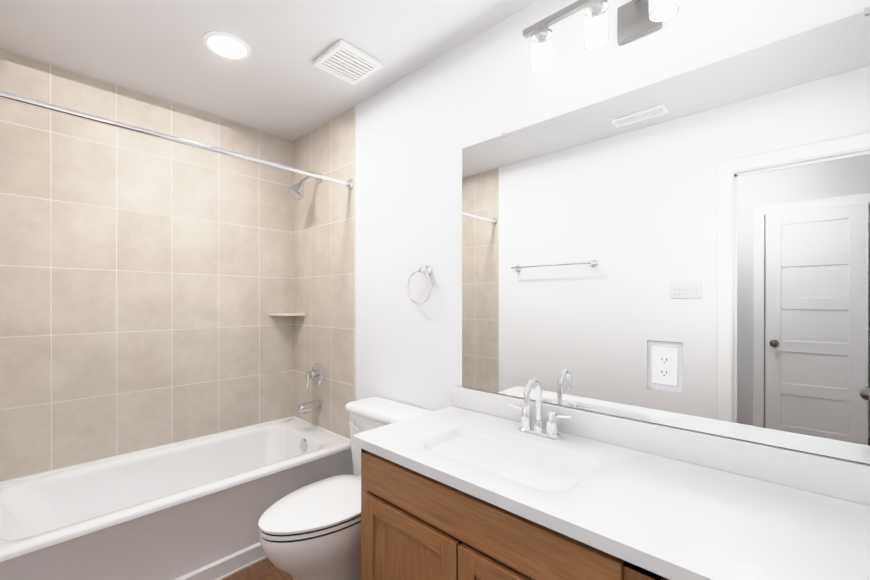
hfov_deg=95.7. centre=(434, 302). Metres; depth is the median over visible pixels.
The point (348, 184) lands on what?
shower rod
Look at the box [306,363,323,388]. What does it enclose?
shower valve
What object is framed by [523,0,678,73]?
sconce
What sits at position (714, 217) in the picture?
mirror
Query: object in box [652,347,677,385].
electrical outlet
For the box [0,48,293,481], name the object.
wall tile
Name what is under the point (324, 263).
wall tile
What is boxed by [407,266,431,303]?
towel ring
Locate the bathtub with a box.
[0,416,352,579]
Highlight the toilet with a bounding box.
[258,397,432,579]
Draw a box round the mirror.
[462,6,869,463]
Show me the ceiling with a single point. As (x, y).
(276, 82)
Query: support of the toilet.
on the floor
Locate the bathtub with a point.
(194, 509)
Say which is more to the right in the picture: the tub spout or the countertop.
the countertop
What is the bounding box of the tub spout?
[298,400,320,413]
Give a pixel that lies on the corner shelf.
(288, 314)
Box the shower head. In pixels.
[288,174,321,199]
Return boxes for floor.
[222,558,291,579]
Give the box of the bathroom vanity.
[352,406,663,579]
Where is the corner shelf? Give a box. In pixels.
[269,312,305,315]
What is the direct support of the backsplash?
attached to the wall
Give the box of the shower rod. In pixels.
[0,91,352,189]
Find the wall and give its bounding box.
[356,0,869,464]
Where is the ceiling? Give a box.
[0,0,537,139]
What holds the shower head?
attached to the wall tile at (324, 263)
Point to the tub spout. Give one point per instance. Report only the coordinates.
(314, 405)
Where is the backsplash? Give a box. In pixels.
[452,386,869,505]
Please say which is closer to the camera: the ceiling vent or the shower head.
the ceiling vent
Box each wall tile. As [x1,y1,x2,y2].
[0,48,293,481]
[293,105,355,438]
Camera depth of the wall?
1.83 m
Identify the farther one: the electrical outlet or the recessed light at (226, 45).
the recessed light at (226, 45)
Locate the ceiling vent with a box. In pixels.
[313,39,382,84]
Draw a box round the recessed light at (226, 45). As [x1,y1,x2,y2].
[203,31,250,59]
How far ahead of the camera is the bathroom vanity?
1.16 m
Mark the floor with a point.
(265, 569)

